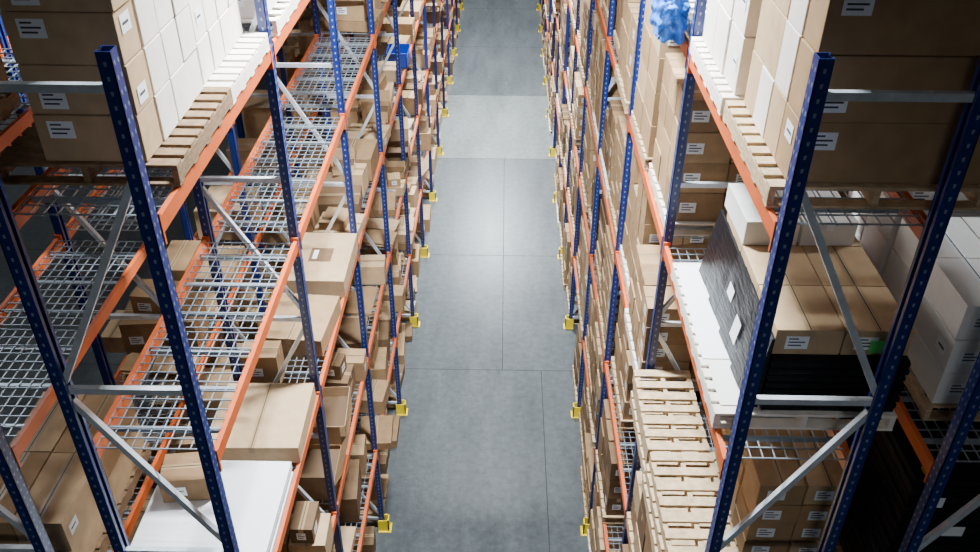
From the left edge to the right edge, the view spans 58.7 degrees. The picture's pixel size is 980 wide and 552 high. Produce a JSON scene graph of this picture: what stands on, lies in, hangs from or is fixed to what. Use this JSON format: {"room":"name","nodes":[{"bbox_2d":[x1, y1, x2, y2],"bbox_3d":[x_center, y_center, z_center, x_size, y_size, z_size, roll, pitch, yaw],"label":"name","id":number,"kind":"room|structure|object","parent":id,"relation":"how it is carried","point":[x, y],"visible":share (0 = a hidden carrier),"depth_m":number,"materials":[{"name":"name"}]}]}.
{"room":"warehouse","nodes":[
{"label":"warehouse","id":0,"kind":"room"},
{"bbox_2d":[0,0,588,551],"bbox_3d":[0.386,-3.741,26.482,32.000,0.202,64.004,1,34,1],"label":"floor","id":1,"kind":"structure","parent":0,"point":[487,456],"depth_m":19.22,"materials":[{"name":"concrete"}]},
{"bbox_2d":[0,2,385,551],"bbox_3d":[-3.406,-3.190,16.371,1.013,10.250,22.600,1,34,1],"label":"rack","id":2,"kind":"object","parent":1,"relation":"on","point":[31,525],"visible":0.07,"depth_m":7.77,"materials":[{"name":"blue"}]},
{"bbox_2d":[0,55,21,121],"bbox_3d":[-3.675,-1.399,5.182,0.840,1.340,1.248,1,34,1],"label":"wooden pallet","id":3,"kind":"object","parent":2,"relation":"on","point":[9,102],"visible":0.65,"depth_m":5.88,"materials":[{"name":"brown wood"}]},
{"bbox_2d":[0,392,150,551],"bbox_3d":[-3.687,1.805,7.547,0.840,0.800,1.548,1,34,1],"label":"cartons","id":4,"kind":"object","parent":2,"relation":"on","point":[52,471],"visible":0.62,"depth_m":7.23,"materials":[{"name":"brown cardboard"}]},
{"bbox_2d":[100,488,154,549],"bbox_3d":[-3.756,3.216,8.882,1.115,0.686,2.584,1,34,1],"label":"cartons","id":5,"kind":"object","parent":2,"relation":"on","point":[129,507],"visible":0.12,"depth_m":9.41,"materials":[{"name":"beige"}]},
{"bbox_2d":[101,240,245,379],"bbox_3d":[-3.689,0.136,10.079,1.134,0.708,2.445,1,34,1],"label":"cartons","id":6,"kind":"object","parent":2,"relation":"on","point":[129,336],"visible":0.59,"depth_m":9.58,"materials":[{"name":"beige cardboard"}]},
{"bbox_2d":[133,329,243,495],"bbox_3d":[-3.705,1.596,11.167,1.112,0.790,2.535,1,34,1],"label":"cartons","id":7,"kind":"object","parent":2,"relation":"on","point":[186,443],"visible":0.15,"depth_m":10.96,"materials":[{"name":"beige cardboard"}]},
{"bbox_2d":[193,138,291,239],"bbox_3d":[-3.539,-1.347,12.507,0.879,0.426,2.468,1,34,1],"label":"cartons","id":8,"kind":"object","parent":2,"relation":"on","point":[245,145],"visible":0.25,"depth_m":11.89,"materials":[{"name":"beige cardboard"}]},
{"bbox_2d":[213,248,288,343],"bbox_3d":[-3.648,0.217,13.482,1.136,0.462,2.306,1,34,1],"label":"cartons","id":9,"kind":"object","parent":2,"relation":"on","point":[247,324],"visible":0.36,"depth_m":13.08,"materials":[{"name":"beige"}]},
{"bbox_2d":[241,56,318,145],"bbox_3d":[-3.445,-3.030,14.762,0.868,0.668,2.479,1,34,1],"label":"cartons","id":10,"kind":"object","parent":2,"relation":"on","point":[256,112],"visible":0.39,"depth_m":13.83,"materials":[{"name":"beige cardboard"}]},
{"bbox_2d":[259,155,325,245],"bbox_3d":[-3.594,-1.533,15.846,1.125,0.692,2.590,1,34,1],"label":"cartons","id":11,"kind":"object","parent":2,"relation":"on","point":[267,237],"visible":0.09,"depth_m":15.68,"materials":[{"name":"beige"}]},
{"bbox_2d":[282,355,303,382],"bbox_3d":[-3.667,1.538,14.505,1.103,0.826,2.547,1,34,1],"label":"cartons","id":12,"kind":"object","parent":2,"relation":"on","point":[291,363],"visible":0.02,"depth_m":14.75,"materials":[{"name":"beige"}]},
{"bbox_2d":[284,13,343,76],"bbox_3d":[-3.531,-4.657,16.872,1.151,0.981,2.248,1,34,1],"label":"cartons","id":13,"kind":"object","parent":2,"relation":"on","point":[297,47],"visible":0.34,"depth_m":16.43,"materials":[{"name":"brown"}]},
{"bbox_2d":[300,102,340,155],"bbox_3d":[-3.422,-3.087,18.077,0.860,0.750,2.661,1,34,1],"label":"cartons","id":14,"kind":"object","parent":2,"relation":"on","point":[309,133],"visible":0.07,"depth_m":17.39,"materials":[{"name":"brown"}]},
{"bbox_2d":[315,48,370,111],"bbox_3d":[-3.489,-4.685,20.440,1.145,0.767,2.607,1,34,1],"label":"cartons","id":15,"kind":"object","parent":2,"relation":"on","point":[360,49],"visible":0.09,"depth_m":20.55,"materials":[{"name":"brown"}]},
{"bbox_2d":[344,32,367,46],"bbox_3d":[-3.462,-6.279,22.767,1.102,0.743,2.609,1,34,1],"label":"cartons","id":16,"kind":"object","parent":2,"relation":"on","point":[356,37],"visible":0.07,"depth_m":21.64,"materials":[{"name":"beige"}]},
{"bbox_2d":[0,0,463,551],"bbox_3d":[-1.858,-8.685,24.453,1.013,10.258,42.200,1,34,1],"label":"rack","id":17,"kind":"object","parent":1,"relation":"on","point":[153,224],"visible":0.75,"depth_m":7.22,"materials":[{"name":"blue metal"}]},
{"bbox_2d":[0,0,233,186],"bbox_3d":[-2.336,-1.638,5.061,1.090,1.880,1.184,1,34,1],"label":"wooden pallet","id":18,"kind":"object","parent":17,"relation":"on","point":[50,40],"visible":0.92,"depth_m":4.99,"materials":[{"name":"brown wood"}]},
{"bbox_2d":[130,460,293,551],"bbox_3d":[-2.434,2.158,7.592,1.163,0.176,1.330,1,34,1],"label":"panels","id":19,"kind":"object","parent":17,"relation":"on","point":[257,492],"visible":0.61,"depth_m":7.58,"materials":[{"name":"white"}]},
{"bbox_2d":[159,452,209,502],"bbox_3d":[-2.674,1.781,7.742,0.427,0.265,0.346,-3,34,-5],"label":"cardboard box","id":20,"kind":"object","parent":19,"relation":"on","point":[183,471],"visible":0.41,"depth_m":7.63,"materials":[{"name":"beige cardboard"}]},
{"bbox_2d":[188,0,269,103],"bbox_3d":[-2.300,-2.283,6.008,1.060,1.880,1.117,1,34,1],"label":"wooden pallet","id":21,"kind":"object","parent":17,"relation":"on","point":[227,56],"visible":0.48,"depth_m":6.27,"materials":[{"name":"white wood"}]},
{"bbox_2d":[239,341,285,382],"bbox_3d":[-2.395,0.924,9.199,0.388,0.405,0.294,1,34,1],"label":"open cardboard box","id":22,"kind":"object","parent":17,"relation":"on","point":[270,361],"visible":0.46,"depth_m":9.09,"materials":[{"name":"beige"}]},
{"bbox_2d":[211,382,315,462],"bbox_3d":[-2.245,1.436,8.627,0.898,0.205,0.937,1,34,1],"label":"cardboard box","id":23,"kind":"object","parent":17,"relation":"on","point":[272,423],"visible":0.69,"depth_m":8.47,"materials":[{"name":"beige cardboard"}]},
{"bbox_2d":[238,0,299,36],"bbox_3d":[-2.251,-2.623,7.520,1.010,0.740,1.159,1,34,1],"label":"wooden pallet","id":24,"kind":"object","parent":17,"relation":"on","point":[282,12],"visible":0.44,"depth_m":7.30,"materials":[{"name":"white wood"}]},
{"bbox_2d":[255,293,340,356],"bbox_3d":[-2.167,0.540,9.925,0.740,0.225,0.852,3,34,5],"label":"cardboard box","id":25,"kind":"object","parent":17,"relation":"on","point":[325,310],"visible":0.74,"depth_m":9.77,"materials":[{"name":"beige cardboard"}]},
{"bbox_2d":[281,501,333,551],"bbox_3d":[-2.359,3.337,8.777,1.165,0.614,2.307,1,34,1],"label":"cartons","id":26,"kind":"object","parent":17,"relation":"on","point":[308,529],"visible":0.8,"depth_m":9.37,"materials":[{"name":"brown cardboard"}]},
{"bbox_2d":[284,233,357,296],"bbox_3d":[-2.105,-0.157,10.927,0.740,0.248,1.100,1,34,1],"label":"cardboard box","id":27,"kind":"object","parent":17,"relation":"on","point":[329,259],"visible":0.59,"depth_m":10.75,"materials":[{"name":"beige cardboard"}]},
{"bbox_2d":[288,349,367,498],"bbox_3d":[-2.294,1.732,11.149,1.193,0.596,2.504,1,34,1],"label":"cartons","id":28,"kind":"object","parent":17,"relation":"on","point":[347,366],"visible":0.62,"depth_m":11.22,"materials":[{"name":"brown cardboard"}]},
{"bbox_2d":[291,434,366,551],"bbox_3d":[-2.341,3.277,12.265,1.111,0.485,2.610,1,34,1],"label":"cartons","id":29,"kind":"object","parent":17,"relation":"on","point":[349,510],"visible":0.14,"depth_m":12.31,"materials":[{"name":"beige cardboard"}]},
{"bbox_2d":[282,138,378,239],"bbox_3d":[-2.264,-1.381,12.414,1.140,0.596,2.433,1,34,1],"label":"cartons","id":30,"kind":"object","parent":17,"relation":"on","point":[364,155],"visible":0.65,"depth_m":12.26,"materials":[{"name":"beige cardboard"}]},
{"bbox_2d":[299,0,388,31],"bbox_3d":[-2.194,-4.558,13.743,1.161,0.570,2.614,1,34,1],"label":"cartons","id":31,"kind":"object","parent":17,"relation":"on","point":[352,15],"visible":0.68,"depth_m":12.81,"materials":[{"name":"beige"}]},
{"bbox_2d":[327,255,386,348],"bbox_3d":[-2.158,0.334,13.359,0.925,0.418,2.069,1,34,1],"label":"cartons","id":32,"kind":"object","parent":17,"relation":"on","point":[373,267],"visible":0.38,"depth_m":13.63,"materials":[{"name":"beige cardboard"}]},
{"bbox_2d":[330,73,393,147],"bbox_3d":[-2.175,-2.896,14.712,1.123,0.513,2.353,1,34,1],"label":"cartons","id":33,"kind":"object","parent":17,"relation":"on","point":[361,107],"visible":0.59,"depth_m":14.38,"materials":[{"name":"beige cardboard"}]},
{"bbox_2d":[351,322,389,413],"bbox_3d":[-2.079,1.425,14.771,0.820,0.724,1.868,1,34,1],"label":"cartons","id":34,"kind":"object","parent":17,"relation":"on","point":[380,354],"visible":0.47,"depth_m":14.57,"materials":[{"name":"beige"}]},
{"bbox_2d":[342,241,405,331],"bbox_3d":[-2.161,0.033,16.882,1.095,0.647,2.619,1,34,1],"label":"cartons","id":35,"kind":"object","parent":17,"relation":"on","point":[398,259],"visible":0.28,"depth_m":16.48,"materials":[{"name":"beige"}]},
{"bbox_2d":[360,415,392,449],"bbox_3d":[-1.793,2.467,13.759,0.500,0.145,0.622,-1,34,-2],"label":"cardboard box","id":36,"kind":"object","parent":17,"relation":"on","point":[384,423],"visible":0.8,"depth_m":13.70,"materials":[{"name":"beige"}]},
{"bbox_2d":[361,161,406,246],"bbox_3d":[-2.184,-1.366,15.917,1.167,0.347,2.615,1,34,1],"label":"cartons","id":37,"kind":"object","parent":17,"relation":"on","point":[395,173],"visible":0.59,"depth_m":15.89,"materials":[{"name":"beige cardboard"}]},
{"bbox_2d":[361,177,418,250],"bbox_3d":[-2.147,-1.491,19.200,1.100,0.557,2.555,1,34,1],"label":"cartons","id":38,"kind":"object","parent":17,"relation":"on","point":[412,183],"visible":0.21,"depth_m":19.19,"materials":[{"name":"beige"}]},
{"bbox_2d":[369,17,415,81],"bbox_3d":[-1.965,-4.490,17.133,0.774,0.422,2.514,1,34,1],"label":"cartons","id":39,"kind":"object","parent":17,"relation":"on","point":[406,25],"visible":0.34,"depth_m":17.56,"materials":[{"name":"beige"}]},
{"bbox_2d":[385,43,409,68],"bbox_3d":[-1.785,-4.264,16.911,0.430,0.300,0.565,1,34,1],"label":"storage bin","id":40,"kind":"object","parent":17,"relation":"on","point":[404,48],"visible":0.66,"depth_m":16.77,"materials":[{"name":"blue"}]},
{"bbox_2d":[385,116,413,170],"bbox_3d":[-2.076,-2.966,18.113,1.050,0.519,2.711,1,34,1],"label":"cartons","id":41,"kind":"object","parent":17,"relation":"on","point":[393,151],"visible":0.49,"depth_m":17.75,"materials":[{"name":"brown"}]},
{"bbox_2d":[380,0,422,19],"bbox_3d":[-2.043,-6.157,19.476,1.021,0.538,1.928,1,34,1],"label":"cartons","id":42,"kind":"object","parent":17,"relation":"on","point":[418,5],"visible":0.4,"depth_m":19.16,"materials":[{"name":"beige"}]},
{"bbox_2d":[392,70,425,113],"bbox_3d":[-2.110,-4.547,20.510,1.159,0.432,2.564,1,34,1],"label":"cartons","id":43,"kind":"object","parent":17,"relation":"on","point":[408,86],"visible":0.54,"depth_m":19.86,"materials":[{"name":"beige"}]},
{"bbox_2d":[395,83,440,134],"bbox_3d":[-2.009,-4.685,23.775,1.182,0.684,2.516,1,34,1],"label":"cartons","id":44,"kind":"object","parent":17,"relation":"on","point":[433,93],"visible":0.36,"depth_m":23.83,"materials":[{"name":"beige"}]},
{"bbox_2d":[407,115,430,176],"bbox_3d":[-1.942,-3.074,21.311,1.054,0.859,2.303,1,34,1],"label":"cartons","id":45,"kind":"object","parent":17,"relation":"on","point":[425,132],"visible":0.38,"depth_m":21.89,"materials":[{"name":"brown"}]},
{"bbox_2d":[408,12,435,67],"bbox_3d":[-2.056,-6.266,22.708,1.171,0.799,2.593,1,34,1],"label":"cartons","id":46,"kind":"object","parent":17,"relation":"on","point":[420,57],"visible":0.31,"depth_m":22.25,"materials":[{"name":"beige"}]},
{"bbox_2d":[412,46,443,88],"bbox_3d":[-2.018,-6.232,26.132,1.154,0.588,2.540,1,34,1],"label":"cartons","id":47,"kind":"object","parent":17,"relation":"on","point":[440,67],"visible":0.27,"depth_m":26.48,"materials":[{"name":"beige"}]},
{"bbox_2d":[422,0,443,22],"bbox_3d":[-1.960,-7.840,25.298,1.251,0.485,1.656,1,34,1],"label":"cartons","id":48,"kind":"object","parent":17,"relation":"on","point":[438,6],"visible":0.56,"depth_m":24.70,"materials":[{"name":"beige"}]},
{"bbox_2d":[431,23,447,52],"bbox_3d":[-1.907,-7.689,28.399,0.999,0.443,2.455,1,34,1],"label":"cartons","id":49,"kind":"object","parent":17,"relation":"on","point":[445,31],"visible":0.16,"depth_m":28.08,"materials":[{"name":"beige"}]},
{"bbox_2d":[427,0,452,25],"bbox_3d":[-1.915,-9.357,30.947,1.152,0.586,2.246,1,34,1],"label":"cartons","id":50,"kind":"object","parent":17,"relation":"on","point":[444,1],"visible":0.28,"depth_m":31.11,"materials":[{"name":"brown"}]},
{"bbox_2d":[353,526,375,551],"bbox_3d":[-2.227,4.695,13.532,1.041,0.416,1.714,1,34,1],"label":"cartons","id":51,"kind":"object","parent":1,"relation":"on","point":[369,542],"visible":0.22,"depth_m":13.90,"materials":[{"name":"beige"}]},
{"bbox_2d":[360,408,399,521],"bbox_3d":[-2.263,3.264,15.578,1.064,0.475,2.421,1,34,1],"label":"cartons","id":52,"kind":"object","parent":1,"relation":"on","point":[384,455],"visible":0.3,"depth_m":15.48,"materials":[{"name":"beige"}]},
{"bbox_2d":[386,323,412,407],"bbox_3d":[-2.243,1.639,17.942,1.120,0.499,2.552,1,34,1],"label":"cartons","id":53,"kind":"object","parent":1,"relation":"on","point":[405,329],"visible":0.23,"depth_m":17.98,"materials":[{"name":"beige"}]},
{"bbox_2d":[395,241,420,320],"bbox_3d":[-2.192,-0.011,20.173,1.121,0.715,2.525,1,34,1],"label":"cartons","id":54,"kind":"object","parent":1,"relation":"on","point":[416,258],"visible":0.26,"depth_m":20.52,"materials":[{"name":"beige"}]},
{"bbox_2d":[414,204,430,240],"bbox_3d":[-2.016,-1.456,22.453,0.940,0.536,1.275,1,34,1],"label":"cartons","id":55,"kind":"object","parent":1,"relation":"on","point":[426,208],"visible":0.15,"depth_m":22.37,"materials":[{"name":"beige"}]},
{"bbox_2d":[412,145,437,196],"bbox_3d":[-2.094,-3.108,24.877,1.117,0.536,2.544,1,34,1],"label":"cartons","id":56,"kind":"object","parent":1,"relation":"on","point":[433,147],"visible":0.26,"depth_m":24.98,"materials":[{"name":"beige"}]},
{"bbox_2d":[431,110,441,144],"bbox_3d":[-1.972,-4.658,27.084,1.018,0.614,2.395,1,34,1],"label":"cartons","id":57,"kind":"object","parent":1,"relation":"on","point":[433,142],"visible":0.09,"depth_m":26.75,"materials":[{"name":"beige"}]},
{"bbox_2d":[438,81,448,109],"bbox_3d":[-1.868,-6.166,29.551,0.925,0.330,2.536,1,34,1],"label":"cartons","id":58,"kind":"object","parent":1,"relation":"on","point":[440,91],"visible":0.22,"depth_m":29.56,"materials":[{"name":"beige"}]},
{"bbox_2d":[433,50,454,80],"bbox_3d":[-1.918,-7.771,31.655,1.174,0.612,2.215,1,34,1],"label":"cartons","id":59,"kind":"object","parent":1,"relation":"on","point":[452,58],"visible":0.12,"depth_m":31.25,"materials":[{"name":"beige"}]},
{"bbox_2d":[444,22,457,45],"bbox_3d":[-1.863,-9.605,34.310,1.169,0.654,1.398,1,34,1],"label":"cartons","id":60,"kind":"object","parent":1,"relation":"on","point":[450,32],"visible":0.19,"depth_m":33.97,"materials":[{"name":"beige"}]},
{"bbox_2d":[541,4,548,42],"bbox_3d":[2.565,-9.972,34.456,0.997,1.128,1.318,1,34,1],"label":"wooden pallet","id":61,"kind":"object","parent":1,"relation":"on","point":[543,12],"visible":0.25,"depth_m":34.17,"materials":[{"name":"brown wood"}]},
{"bbox_2d":[543,32,547,75],"bbox_3d":[2.485,-8.145,31.506,1.033,1.430,2.641,1,34,1],"label":"wooden pallet","id":62,"kind":"object","parent":1,"relation":"on","point":[546,33],"visible":0.1,"depth_m":31.71,"materials":[{"name":"brown wood"}]},
{"bbox_2d":[546,48,550,107],"bbox_3d":[2.448,-6.556,29.205,1.007,1.394,2.649,1,34,1],"label":"wooden pallet","id":63,"kind":"object","parent":1,"relation":"on","point":[549,61],"visible":0.17,"depth_m":29.39,"materials":[{"name":"brown wood"}]},
{"bbox_2d":[548,76,559,144],"bbox_3d":[2.381,-5.043,26.847,1.043,1.548,2.646,1,34,1],"label":"wooden pallet","id":64,"kind":"object","parent":1,"relation":"on","point":[552,97],"visible":0.17,"depth_m":27.07,"materials":[{"name":"white wood"}]},
{"bbox_2d":[554,118,564,191],"bbox_3d":[2.343,-3.341,24.615,1.017,1.249,2.640,1,34,1],"label":"wooden pallet","id":65,"kind":"object","parent":1,"relation":"on","point":[557,145],"visible":0.21,"depth_m":24.33,"materials":[{"name":"brown wood"}]},
{"bbox_2d":[556,167,568,246],"bbox_3d":[2.283,-1.857,22.243,1.038,1.468,2.647,1,34,1],"label":"wooden pallet","id":66,"kind":"object","parent":1,"relation":"on","point":[560,199],"visible":0.2,"depth_m":22.38,"materials":[{"name":"brown wood"}]},
{"bbox_2d":[560,223,578,323],"bbox_3d":[2.229,-0.211,19.977,1.045,1.298,2.646,1,34,1],"label":"cartons","id":67,"kind":"object","parent":1,"relation":"on","point":[566,261],"visible":0.2,"depth_m":19.95,"materials":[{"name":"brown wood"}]},
{"bbox_2d":[572,323,581,401],"bbox_3d":[2.186,1.790,17.111,1.006,1.217,1.257,1,34,1],"label":"cartons","id":68,"kind":"object","parent":1,"relation":"on","point":[577,353],"visible":0.06,"depth_m":17.15,"materials":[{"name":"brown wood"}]},
{"bbox_2d":[579,368,593,516],"bbox_3d":[2.136,2.915,15.331,1.031,1.363,2.647,1,34,1],"label":"cartons","id":69,"kind":"object","parent":1,"relation":"on","point":[586,470],"visible":0.16,"depth_m":15.09,"materials":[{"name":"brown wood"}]},
{"bbox_2d":[587,473,623,551],"bbox_3d":[2.095,4.428,12.973,1.012,1.517,2.646,1,34,1],"label":"cartons","id":70,"kind":"object","parent":1,"relation":"on","point":[595,538],"visible":0.3,"depth_m":13.33,"materials":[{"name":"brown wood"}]},
{"bbox_2d":[537,0,979,551],"bbox_3d":[2.314,-8.631,24.400,1.013,10.258,42.200,1,34,1],"label":"rack","id":71,"kind":"object","parent":1,"relation":"on","point":[930,229],"visible":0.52,"depth_m":5.70,"materials":[{"name":"blue"}]},
{"bbox_2d":[548,12,558,60],"bbox_3d":[2.435,-8.067,28.172,1.047,1.356,2.642,1,34,1],"label":"wooden pallet","id":72,"kind":"object","parent":71,"relation":"on","point":[551,22],"visible":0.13,"depth_m":27.50,"materials":[{"name":"brown wood"}]},
{"bbox_2d":[552,26,557,95],"bbox_3d":[2.392,-6.564,25.805,1.033,1.537,2.637,1,34,1],"label":"wooden pallet","id":73,"kind":"object","parent":71,"relation":"on","point":[556,36],"visible":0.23,"depth_m":25.22,"materials":[{"name":"brown wood"}]},
{"bbox_2d":[552,0,559,17],"bbox_3d":[2.385,-8.012,24.824,1.060,1.334,2.647,1,34,1],"label":"wooden pallet","id":74,"kind":"object","parent":71,"relation":"on","point":[555,3],"visible":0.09,"depth_m":25.16,"materials":[{"name":"white wood"}]},
{"bbox_2d":[556,60,567,116],"bbox_3d":[2.369,-4.885,23.565,0.978,1.284,2.644,1,34,1],"label":"wooden pallet","id":75,"kind":"object","parent":71,"relation":"on","point":[560,78],"visible":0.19,"depth_m":23.86,"materials":[{"name":"brown wood"}]},
{"bbox_2d":[558,0,570,69],"bbox_3d":[2.338,-6.500,22.461,1.054,1.495,2.637,1,34,1],"label":"wooden pallet","id":76,"kind":"object","parent":71,"relation":"on","point":[563,7],"visible":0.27,"depth_m":21.78,"materials":[{"name":"brown wood"}]},
{"bbox_2d":[559,104,580,181],"bbox_3d":[2.286,-3.255,21.290,1.044,1.150,2.646,1,34,1],"label":"wooden pallet","id":77,"kind":"object","parent":71,"relation":"on","point":[564,119],"visible":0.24,"depth_m":21.43,"materials":[{"name":"white wood"}]},
{"bbox_2d":[566,23,579,115],"bbox_3d":[2.308,-4.950,20.133,1.014,1.555,2.643,1,34,1],"label":"wooden pallet","id":78,"kind":"object","parent":71,"relation":"on","point":[571,48],"visible":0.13,"depth_m":19.81,"materials":[{"name":"white wood"}]},
{"bbox_2d":[569,0,579,33],"bbox_3d":[2.312,-6.440,19.117,1.019,1.443,2.642,1,34,1],"label":"wooden pallet","id":79,"kind":"object","parent":71,"relation":"on","point":[573,6],"visible":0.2,"depth_m":18.83,"materials":[{"name":"brown wood"}]},
{"bbox_2d":[570,72,583,144],"bbox_3d":[2.274,-3.561,18.494,1.004,1.105,1.311,1,34,1],"label":"wooden pallet","id":80,"kind":"object","parent":71,"relation":"on","point":[578,98],"visible":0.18,"depth_m":18.16,"materials":[{"name":"brown wood"}]},
{"bbox_2d":[567,141,586,245],"bbox_3d":[2.271,-1.752,18.919,0.974,1.336,2.636,1,34,1],"label":"wooden pallet","id":81,"kind":"object","parent":71,"relation":"on","point":[573,178],"visible":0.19,"depth_m":19.06,"materials":[{"name":"brown wood"}]},
{"bbox_2d":[576,215,595,336],"bbox_3d":[2.197,-0.276,16.546,1.024,1.569,2.650,1,34,1],"label":"cartons","id":82,"kind":"object","parent":71,"relation":"on","point":[582,252],"visible":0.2,"depth_m":16.08,"materials":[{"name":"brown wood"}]},
{"bbox_2d":[577,0,602,84],"bbox_3d":[2.251,-4.872,16.799,1.041,1.460,2.644,1,34,1],"label":"wooden pallet","id":83,"kind":"object","parent":71,"relation":"on","point":[582,33],"visible":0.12,"depth_m":16.29,"materials":[{"name":"brown wood"}]},
{"bbox_2d":[580,107,601,251],"bbox_3d":[2.225,-1.776,15.523,0.981,1.499,2.649,1,34,1],"label":"wooden pallet","id":84,"kind":"object","parent":71,"relation":"on","point":[587,176],"visible":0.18,"depth_m":15.67,"materials":[{"name":"brown wood"}]},
{"bbox_2d":[584,271,614,448],"bbox_3d":[2.138,1.295,14.226,1.041,1.584,2.645,1,34,1],"label":"cartons","id":85,"kind":"object","parent":71,"relation":"on","point":[593,350],"visible":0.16,"depth_m":13.82,"materials":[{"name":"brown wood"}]},
{"bbox_2d":[586,10,619,148],"bbox_3d":[2.229,-3.289,14.484,0.986,1.451,2.636,1,34,1],"label":"wooden pallet","id":86,"kind":"object","parent":71,"relation":"on","point":[594,86],"visible":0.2,"depth_m":14.32,"materials":[{"name":"white wood"}]},
{"bbox_2d":[598,0,616,27],"bbox_3d":[2.235,-4.871,13.408,0.987,1.497,2.638,1,34,1],"label":"wooden pallet","id":87,"kind":"object","parent":71,"relation":"on","point":[605,5],"visible":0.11,"depth_m":13.25,"materials":[{"name":"brown wood"}]},
{"bbox_2d":[594,191,622,355],"bbox_3d":[2.164,-0.208,13.198,1.002,1.527,2.640,1,34,1],"label":"wooden pallet","id":88,"kind":"object","parent":71,"relation":"on","point":[604,253],"visible":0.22,"depth_m":12.81,"materials":[{"name":"brown wood"}]},
{"bbox_2d":[599,100,632,240],"bbox_3d":[2.178,-1.747,12.150,0.987,1.530,2.641,1,34,1],"label":"wooden pallet","id":89,"kind":"object","parent":71,"relation":"on","point":[612,152],"visible":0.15,"depth_m":12.19,"materials":[{"name":"brown wood"}]},
{"bbox_2d":[595,399,640,523],"bbox_3d":[2.114,2.659,12.568,1.010,1.197,1.307,1,34,1],"label":"cartons","id":90,"kind":"object","parent":71,"relation":"on","point":[610,494],"visible":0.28,"depth_m":12.26,"materials":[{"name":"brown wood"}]},
{"bbox_2d":[613,0,639,113],"bbox_3d":[2.158,-3.290,11.096,1.041,1.488,2.636,1,34,1],"label":"wooden pallet","id":91,"kind":"object","parent":71,"relation":"on","point":[624,36],"visible":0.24,"depth_m":10.55,"materials":[{"name":"brown wood"}]},
{"bbox_2d":[626,471,651,551],"bbox_3d":[2.057,2.967,8.588,1.016,1.470,2.641,1,34,1],"label":"cartons","id":92,"kind":"object","parent":71,"relation":"on","point":[638,532],"visible":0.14,"depth_m":9.40,"materials":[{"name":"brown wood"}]},
{"bbox_2d":[611,294,697,428],"bbox_3d":[2.165,1.061,11.481,0.924,1.363,1.312,1,34,1],"label":"cardboard boxes","id":93,"kind":"object","parent":71,"relation":"on","point":[621,362],"visible":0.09,"depth_m":11.37,"materials":[{"name":"brown cardboard"}]},
{"bbox_2d":[619,145,711,390],"bbox_3d":[2.096,-0.193,9.825,1.051,1.580,2.644,1,34,1],"label":"cardboard boxes","id":94,"kind":"object","parent":71,"relation":"on","point":[640,246],"visible":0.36,"depth_m":9.46,"materials":[{"name":"brown cardboard"}]},
{"bbox_2d":[630,0,703,169],"bbox_3d":[2.150,-2.113,9.287,1.020,1.580,1.244,1,34,1],"label":"cartons","id":95,"kind":"object","parent":71,"relation":"on","point":[645,113],"visible":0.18,"depth_m":9.17,"materials":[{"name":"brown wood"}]},
{"bbox_2d":[649,0,690,44],"bbox_3d":[1.488,-2.209,7.247,0.273,0.441,0.601,1,34,1],"label":"bundle","id":96,"kind":"object","parent":71,"relation":"on","point":[668,19],"visible":1,"depth_m":7.04,"materials":[{"name":"plastic"}]},
{"bbox_2d":[630,370,737,551],"bbox_3d":[1.704,1.761,7.981,0.597,0.424,2.268,1,34,1],"label":"pallets","id":97,"kind":"object","parent":71,"relation":"on","point":[680,483],"visible":0.94,"depth_m":7.83,"materials":[{"name":"brown wood"}]},
{"bbox_2d":[686,0,707,39],"bbox_3d":[2.193,-2.573,7.369,1.063,0.860,1.113,1,34,1],"label":"cartons","id":98,"kind":"object","parent":71,"relation":"on","point":[692,2],"visible":0.02,"depth_m":7.34,"materials":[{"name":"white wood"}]},
{"bbox_2d":[648,53,778,235],"bbox_3d":[2.141,-1.264,8.253,0.990,1.340,1.219,1,34,1],"label":"cartons","id":99,"kind":"object","parent":71,"relation":"on","point":[708,157],"visible":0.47,"depth_m":7.93,"materials":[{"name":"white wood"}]},
{"bbox_2d":[689,0,762,116],"bbox_3d":[2.163,-2.140,5.952,1.170,1.740,1.222,1,34,1],"label":"cartons","id":100,"kind":"object","parent":71,"relation":"on","point":[722,56],"visible":0.31,"depth_m":6.03,"materials":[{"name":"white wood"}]},
{"bbox_2d":[710,416,842,551],"bbox_3d":[2.468,1.712,7.529,0.780,1.020,1.245,1,34,1],"label":"cardboard boxes","id":101,"kind":"object","parent":71,"relation":"on","point":[796,522],"visible":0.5,"depth_m":7.01,"materials":[{"name":"beige cardboard"}]},
{"bbox_2d":[671,183,914,430],"bbox_3d":[2.176,0.122,6.520,1.240,1.001,1.876,1,34,1],"label":"load","id":102,"kind":"object","parent":71,"relation":"on","point":[811,351],"visible":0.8,"depth_m":6.11,"materials":[{"name":"white cardboard"}]},
{"bbox_2d":[722,0,979,210],"bbox_3d":[2.170,-1.382,4.946,1.210,1.620,1.206,1,34,1],"label":"cartons","id":103,"kind":"object","parent":71,"relation":"on","point":[871,148],"visible":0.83,"depth_m":4.69,"materials":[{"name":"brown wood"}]},
{"bbox_2d":[696,352,979,551],"bbox_3d":[3.487,-2.311,15.126,1.013,10.250,19.800,1,34,1],"label":"rack","id":104,"kind":"object","parent":1,"relation":"on","point":[938,470],"visible":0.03,"depth_m":5.87,"materials":[{"name":"blue"}]},
{"bbox_2d":[834,373,979,551],"bbox_3d":[3.435,1.702,7.019,1.000,1.617,1.405,1,34,1],"label":"load","id":105,"kind":"object","parent":104,"relation":"on","point":[890,486],"visible":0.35,"depth_m":6.41,"materials":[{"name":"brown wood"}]},
{"bbox_2d":[848,191,979,279],"bbox_3d":[3.525,-0.455,7.182,0.920,1.220,0.947,1,34,1],"label":"cardboard boxes","id":106,"kind":"object","parent":104,"relation":"on","point":[877,241],"visible":0.06,"depth_m":6.89,"materials":[{"name":"brown cardboard"}]},
{"bbox_2d":[883,217,979,420],"bbox_3d":[3.504,0.277,6.320,0.920,0.980,1.198,1,34,1],"label":"stacked boxes","id":107,"kind":"object","parent":104,"relation":"on","point":[944,349],"visible":0.59,"depth_m":6.03,"materials":[{"name":"white cardboard"}]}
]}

